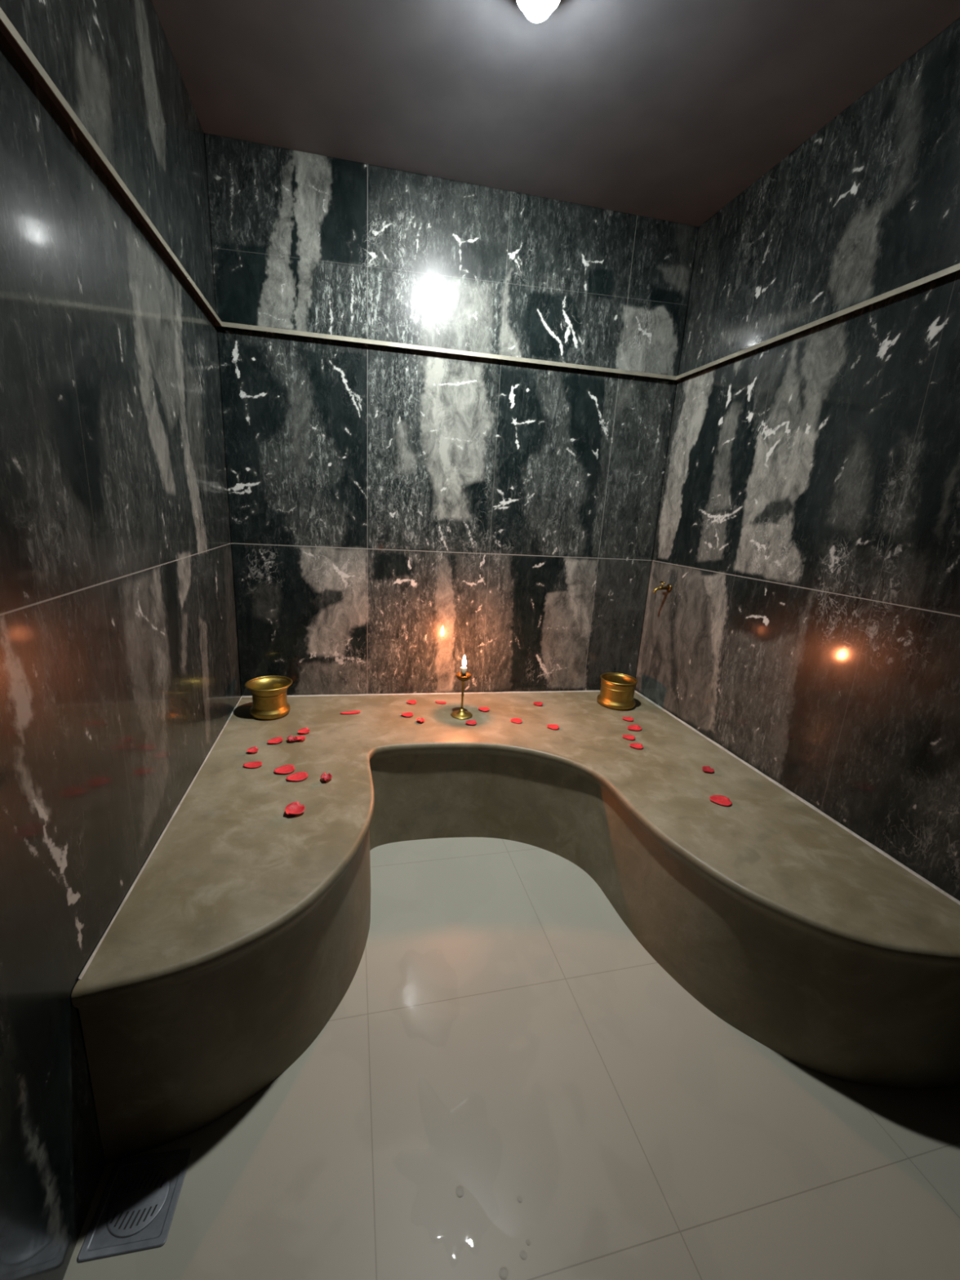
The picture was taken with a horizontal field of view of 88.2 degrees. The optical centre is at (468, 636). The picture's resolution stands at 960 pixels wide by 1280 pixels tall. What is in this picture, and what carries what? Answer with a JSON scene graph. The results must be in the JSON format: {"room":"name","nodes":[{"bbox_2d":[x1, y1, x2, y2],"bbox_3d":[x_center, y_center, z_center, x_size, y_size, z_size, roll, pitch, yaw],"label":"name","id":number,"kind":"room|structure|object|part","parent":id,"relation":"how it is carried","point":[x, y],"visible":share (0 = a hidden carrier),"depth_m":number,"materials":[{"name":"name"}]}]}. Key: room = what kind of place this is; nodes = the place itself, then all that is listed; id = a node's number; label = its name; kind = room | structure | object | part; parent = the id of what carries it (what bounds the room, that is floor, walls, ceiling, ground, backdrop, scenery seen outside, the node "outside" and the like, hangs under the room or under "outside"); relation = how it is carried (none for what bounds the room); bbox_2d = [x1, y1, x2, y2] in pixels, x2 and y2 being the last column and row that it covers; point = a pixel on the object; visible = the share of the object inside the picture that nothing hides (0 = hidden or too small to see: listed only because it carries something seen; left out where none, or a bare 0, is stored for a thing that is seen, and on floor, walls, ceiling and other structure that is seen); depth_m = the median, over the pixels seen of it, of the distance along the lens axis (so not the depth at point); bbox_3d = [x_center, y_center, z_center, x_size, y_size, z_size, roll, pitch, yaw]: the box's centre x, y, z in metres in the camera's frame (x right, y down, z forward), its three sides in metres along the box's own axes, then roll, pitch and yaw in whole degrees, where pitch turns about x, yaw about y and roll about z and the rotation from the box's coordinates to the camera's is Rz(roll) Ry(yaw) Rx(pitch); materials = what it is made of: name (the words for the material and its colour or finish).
{"room":"spa","nodes":[
{"label":"spa","id":0,"kind":"room"},
{"bbox_2d":[0,0,240,1279],"bbox_3d":[-0.717,-0.139,0.572,0.080,2.730,3.400,0,15,-13],"label":"wall","id":1,"kind":"structure","parent":0,"point":[120,675],"depth_m":1.00,"materials":[{"name":"black stone"}]},
{"bbox_2d":[0,7,222,326],"bbox_3d":[-0.627,-0.837,0.397,0.026,0.017,3.378,0,15,-13],"label":"trim","id":2,"kind":"structure","parent":1,"relation":"attached to","point":[7,29],"depth_m":0.99,"materials":[{"name":"metal"}]},
{"bbox_2d":[204,133,698,696],"bbox_3d":[-0.029,-0.594,2.460,2.127,2.760,0.080,0,15,-13],"label":"wall","id":3,"kind":"structure","parent":0,"point":[397,515],"depth_m":2.30,"materials":[{"name":"black stone"}]},
{"bbox_2d":[214,321,680,380],"bbox_3d":[0.019,-1.274,2.236,2.127,0.031,0.026,0,15,-13],"label":"trim","id":4,"kind":"structure","parent":3,"relation":"attached to","point":[224,323],"depth_m":2.19,"materials":[{"name":"metal"}]},
{"bbox_2d":[62,837,959,1279],"bbox_3d":[0.287,1.214,1.166,2.127,0.080,3.400,0,15,-13],"label":"floor","id":5,"kind":"structure","parent":0,"point":[500,1032],"depth_m":1.16,"materials":[{"name":"white tile"}]},
{"bbox_2d":[76,1147,191,1262],"bbox_3d":[-0.677,1.159,1.018,0.154,0.004,0.154,0,14,-10],"label":"floor drain","id":6,"kind":"object","parent":5,"relation":"on","point":[135,1211],"visible":1,"depth_m":1.01,"materials":[{"name":"metal"}]},
{"bbox_2d":[71,690,959,1164],"bbox_3d":[0.123,0.741,1.849,2.124,0.488,1.800,0,15,-13],"label":"bench","id":7,"kind":"object","parent":5,"relation":"on","point":[243,930],"visible":0.98,"depth_m":1.40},
{"bbox_2d":[246,746,257,752],"bbox_3d":[-0.819,0.431,1.878,0.039,0.014,0.039,13,16,35],"label":"rose petal","id":8,"kind":"object","parent":7,"relation":"on","point":[253,749],"visible":1,"depth_m":1.89,"materials":[{"name":"red plant"}]},
{"bbox_2d":[243,761,262,768],"bbox_3d":[-0.777,0.462,1.784,0.062,0.007,0.044,-1,15,-18],"label":"rose petal","id":9,"kind":"object","parent":7,"relation":"on","point":[252,764],"visible":1,"depth_m":1.78,"materials":[{"name":"red plant"}]},
{"bbox_2d":[244,675,292,719],"bbox_3d":[-0.889,0.275,2.216,0.198,0.149,0.197,-7,17,-35],"label":"brass bowl","id":10,"kind":"object","parent":7,"relation":"on","point":[269,700],"visible":1,"depth_m":2.17,"materials":[{"name":"gold metal"}]},
{"bbox_2d":[266,737,283,743],"bbox_3d":[-0.768,0.414,1.970,0.044,0.010,0.060,15,17,40],"label":"rose petal","id":11,"kind":"object","parent":7,"relation":"on","point":[277,740],"visible":1,"depth_m":1.98,"materials":[{"name":"red plant"}]},
{"bbox_2d":[273,764,294,773],"bbox_3d":[-0.655,0.474,1.764,0.069,0.009,0.057,-5,16,-33],"label":"rose petal","id":12,"kind":"object","parent":7,"relation":"on","point":[285,769],"visible":1,"depth_m":1.77,"materials":[{"name":"red plant"}]},
{"bbox_2d":[286,735,297,741],"bbox_3d":[-0.707,0.410,1.984,0.044,0.017,0.034,5,13,6],"label":"rose petal","id":13,"kind":"object","parent":7,"relation":"on","point":[291,738],"visible":1,"depth_m":1.99,"materials":[{"name":"red plant"}]},
{"bbox_2d":[284,801,304,814],"bbox_3d":[-0.538,0.534,1.530,0.062,0.018,0.058,10,15,26],"label":"rose petal","id":14,"kind":"object","parent":7,"relation":"on","point":[293,808],"visible":1,"depth_m":1.54,"materials":[{"name":"red plant"}]},
{"bbox_2d":[285,772,307,781],"bbox_3d":[-0.596,0.488,1.724,0.071,0.008,0.054,-5,16,-33],"label":"rose petal","id":15,"kind":"object","parent":7,"relation":"on","point":[297,776],"visible":1,"depth_m":1.73,"materials":[{"name":"red plant"}]},
{"bbox_2d":[294,734,305,740],"bbox_3d":[-0.678,0.410,2.000,0.044,0.014,0.041,-10,18,-42],"label":"rose petal","id":16,"kind":"object","parent":7,"relation":"on","point":[300,737],"visible":1,"depth_m":2.01,"materials":[{"name":"red plant"}]},
{"bbox_2d":[297,727,310,733],"bbox_3d":[-0.687,0.395,2.067,0.044,0.012,0.048,13,16,35],"label":"rose petal","id":17,"kind":"object","parent":7,"relation":"on","point":[305,730],"visible":1,"depth_m":2.07,"materials":[{"name":"red plant"}]},
{"bbox_2d":[320,772,332,781],"bbox_3d":[-0.494,0.490,1.722,0.039,0.018,0.041,1,13,-8],"label":"rose petal","id":18,"kind":"object","parent":7,"relation":"on","point":[324,776],"visible":1,"depth_m":1.73,"materials":[{"name":"red plant"}]},
{"bbox_2d":[340,711,360,714],"bbox_3d":[-0.545,0.352,2.293,0.092,0.007,0.027,-1,15,-21],"label":"rose petal","id":19,"kind":"object","parent":7,"relation":"on","point":[348,712],"visible":1,"depth_m":2.29,"materials":[{"name":"red plant"}]},
{"bbox_2d":[401,711,413,716],"bbox_3d":[-0.284,0.364,2.310,0.055,0.010,0.044,-1,15,-18],"label":"rose petal","id":20,"kind":"object","parent":7,"relation":"on","point":[406,714],"visible":1,"depth_m":2.32,"materials":[{"name":"red plant"}]},
{"bbox_2d":[406,699,416,703],"bbox_3d":[-0.282,0.326,2.467,0.048,0.009,0.044,-3,16,-28],"label":"rose petal","id":21,"kind":"object","parent":7,"relation":"on","point":[412,701],"visible":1,"depth_m":2.47,"materials":[{"name":"red plant"}]},
{"bbox_2d":[416,717,425,722],"bbox_3d":[-0.216,0.380,2.249,0.039,0.016,0.037,0,14,-13],"label":"rose petal","id":22,"kind":"object","parent":7,"relation":"on","point":[420,720],"visible":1,"depth_m":2.26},
{"bbox_2d":[435,701,446,703],"bbox_3d":[-0.138,0.331,2.493,0.055,0.007,0.027,6,14,6],"label":"rose petal","id":23,"kind":"object","parent":7,"relation":"on","point":[439,702],"visible":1,"depth_m":2.50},
{"bbox_2d":[450,671,472,719],"bbox_3d":[-0.027,0.276,2.338,0.104,0.205,0.104,0,15,-13],"label":"candle holder","id":24,"kind":"object","parent":7,"relation":"on","point":[461,713],"visible":0.97,"depth_m":2.34,"materials":[{"name":"gold metal"}]},
{"bbox_3d":[-0.026,0.274,2.338,0.023,0.147,0.023,0,15,-13],"label":"stem","id":25,"kind":"part","parent":24,"relation":"part of","materials":[{"name":"gold metal"}]},
{"bbox_2d":[455,671,471,681],"bbox_3d":[-0.022,0.192,2.317,0.072,0.030,0.072,0,15,-13],"label":"cup","id":26,"kind":"object","parent":24,"relation":"on","point":[468,677],"depth_m":2.29,"materials":[{"name":"gold metal"}]},
{"bbox_2d":[460,655,466,676],"bbox_3d":[-0.020,0.141,2.304,0.027,0.118,0.027,0,15,-13],"label":"candle","id":27,"kind":"object","parent":24,"relation":"on","point":[464,669],"visible":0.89,"depth_m":2.30,"materials":[{"name":"beige wax"}]},
{"bbox_2d":[465,720,476,724],"bbox_3d":[0.013,0.393,2.270,0.053,0.011,0.047,-3,16,-28],"label":"rose petal","id":28,"kind":"object","parent":7,"relation":"on","point":[469,722],"visible":1,"depth_m":2.28,"materials":[{"name":"red plant"}]},
{"bbox_2d":[478,706,488,711],"bbox_3d":[0.077,0.357,2.439,0.053,0.010,0.047,3,14,-4],"label":"rose petal","id":29,"kind":"object","parent":7,"relation":"on","point":[482,708],"visible":1,"depth_m":2.45,"materials":[{"name":"red plant"}]},
{"bbox_2d":[510,718,522,723],"bbox_3d":[0.226,0.396,2.333,0.053,0.007,0.054,0,14,-13],"label":"rose petal","id":30,"kind":"object","parent":7,"relation":"on","point":[514,720],"visible":1,"depth_m":2.33,"materials":[{"name":"red plant"}]},
{"bbox_2d":[533,702,542,706],"bbox_3d":[0.361,0.347,2.558,0.048,0.011,0.044,3,14,-4],"label":"rose petal","id":31,"kind":"object","parent":7,"relation":"on","point":[539,704],"visible":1,"depth_m":2.56,"materials":[{"name":"red plant"}]},
{"bbox_2d":[546,724,559,728],"bbox_3d":[0.393,0.417,2.290,0.055,0.009,0.049,3,14,-4],"label":"rose petal","id":32,"kind":"object","parent":7,"relation":"on","point":[551,726],"visible":1,"depth_m":2.29,"materials":[{"name":"red plant"}]},
{"bbox_2d":[596,672,637,710],"bbox_3d":[0.793,0.291,2.633,0.199,0.147,0.200,-10,19,-42],"label":"brass bowl","id":33,"kind":"object","parent":7,"relation":"on","point":[617,690],"visible":1,"depth_m":2.57,"materials":[{"name":"gold metal"}]},
{"bbox_2d":[622,734,635,739],"bbox_3d":[0.725,0.454,2.235,0.055,0.009,0.047,6,14,6],"label":"rose petal","id":34,"kind":"object","parent":7,"relation":"on","point":[627,736],"visible":1,"depth_m":2.24,"materials":[{"name":"red plant"}]},
{"bbox_2d":[622,716,634,720],"bbox_3d":[0.789,0.406,2.445,0.053,0.009,0.044,4,14,1],"label":"rose petal","id":35,"kind":"object","parent":7,"relation":"on","point":[628,718],"visible":1,"depth_m":2.45,"materials":[{"name":"red plant"}]},
{"bbox_2d":[626,724,641,730],"bbox_3d":[0.785,0.431,2.342,0.074,0.009,0.054,-2,15,-23],"label":"rose petal","id":36,"kind":"object","parent":7,"relation":"on","point":[636,727],"visible":1,"depth_m":2.35,"materials":[{"name":"red plant"}]},
{"bbox_2d":[629,742,643,748],"bbox_3d":[0.730,0.474,2.151,0.058,0.010,0.049,3,14,-4],"label":"rose petal","id":37,"kind":"object","parent":7,"relation":"on","point":[636,745],"visible":1,"depth_m":2.16,"materials":[{"name":"red plant"}]},
{"bbox_2d":[702,765,714,772],"bbox_3d":[0.958,0.532,1.980,0.048,0.011,0.044,-5,16,-33],"label":"rose petal","id":38,"kind":"object","parent":7,"relation":"on","point":[706,768],"visible":1,"depth_m":1.99,"materials":[{"name":"red plant"}]},
{"bbox_2d":[709,795,732,805],"bbox_3d":[0.899,0.583,1.764,0.071,0.008,0.065,5,14,1],"label":"rose petal","id":39,"kind":"object","parent":7,"relation":"on","point":[720,799],"visible":1,"depth_m":1.77,"materials":[{"name":"red plant"}]},
{"bbox_2d":[151,0,959,226],"bbox_3d":[0.428,-1.522,0.477,2.127,0.110,3.400,0,15,-13],"label":"ceiling","id":40,"kind":"structure","parent":0,"point":[668,110],"depth_m":1.58,"materials":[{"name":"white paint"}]},
{"bbox_2d":[515,0,560,22],"bbox_3d":[0.180,-1.638,1.258,0.116,0.099,0.116,0,15,-13],"label":"ceiling light","id":41,"kind":"object","parent":40,"relation":"attached to","point":[536,11],"visible":1,"depth_m":1.26,"materials":[{"name":"white glass"}]},
{"bbox_2d":[635,17,959,901],"bbox_3d":[1.432,-0.169,1.071,0.080,2.760,3.400,0,15,-13],"label":"wall","id":42,"kind":"structure","parent":0,"point":[806,544],"depth_m":1.68,"materials":[{"name":"black stone"}]},
{"bbox_2d":[653,581,671,593],"bbox_3d":[0.997,-0.254,2.550,0.092,0.063,0.042,0,15,-13],"label":"tap","id":43,"kind":"object","parent":42,"relation":"attached to","point":[668,588],"visible":1,"depth_m":2.54,"materials":[{"name":"gold metal"}]},
{"bbox_3d":[0.971,-0.240,2.548,0.039,0.035,0.015,0,15,-13],"label":"spout","id":44,"kind":"part","parent":43,"relation":"part of","materials":[{"name":"gold metal"}]},
{"bbox_2d":[675,262,959,379],"bbox_3d":[1.420,-0.865,0.873,0.026,0.017,3.378,0,15,-13],"label":"trim","id":45,"kind":"structure","parent":42,"relation":"attached to","point":[955,268],"depth_m":1.64,"materials":[{"name":"metal"}]}
]}

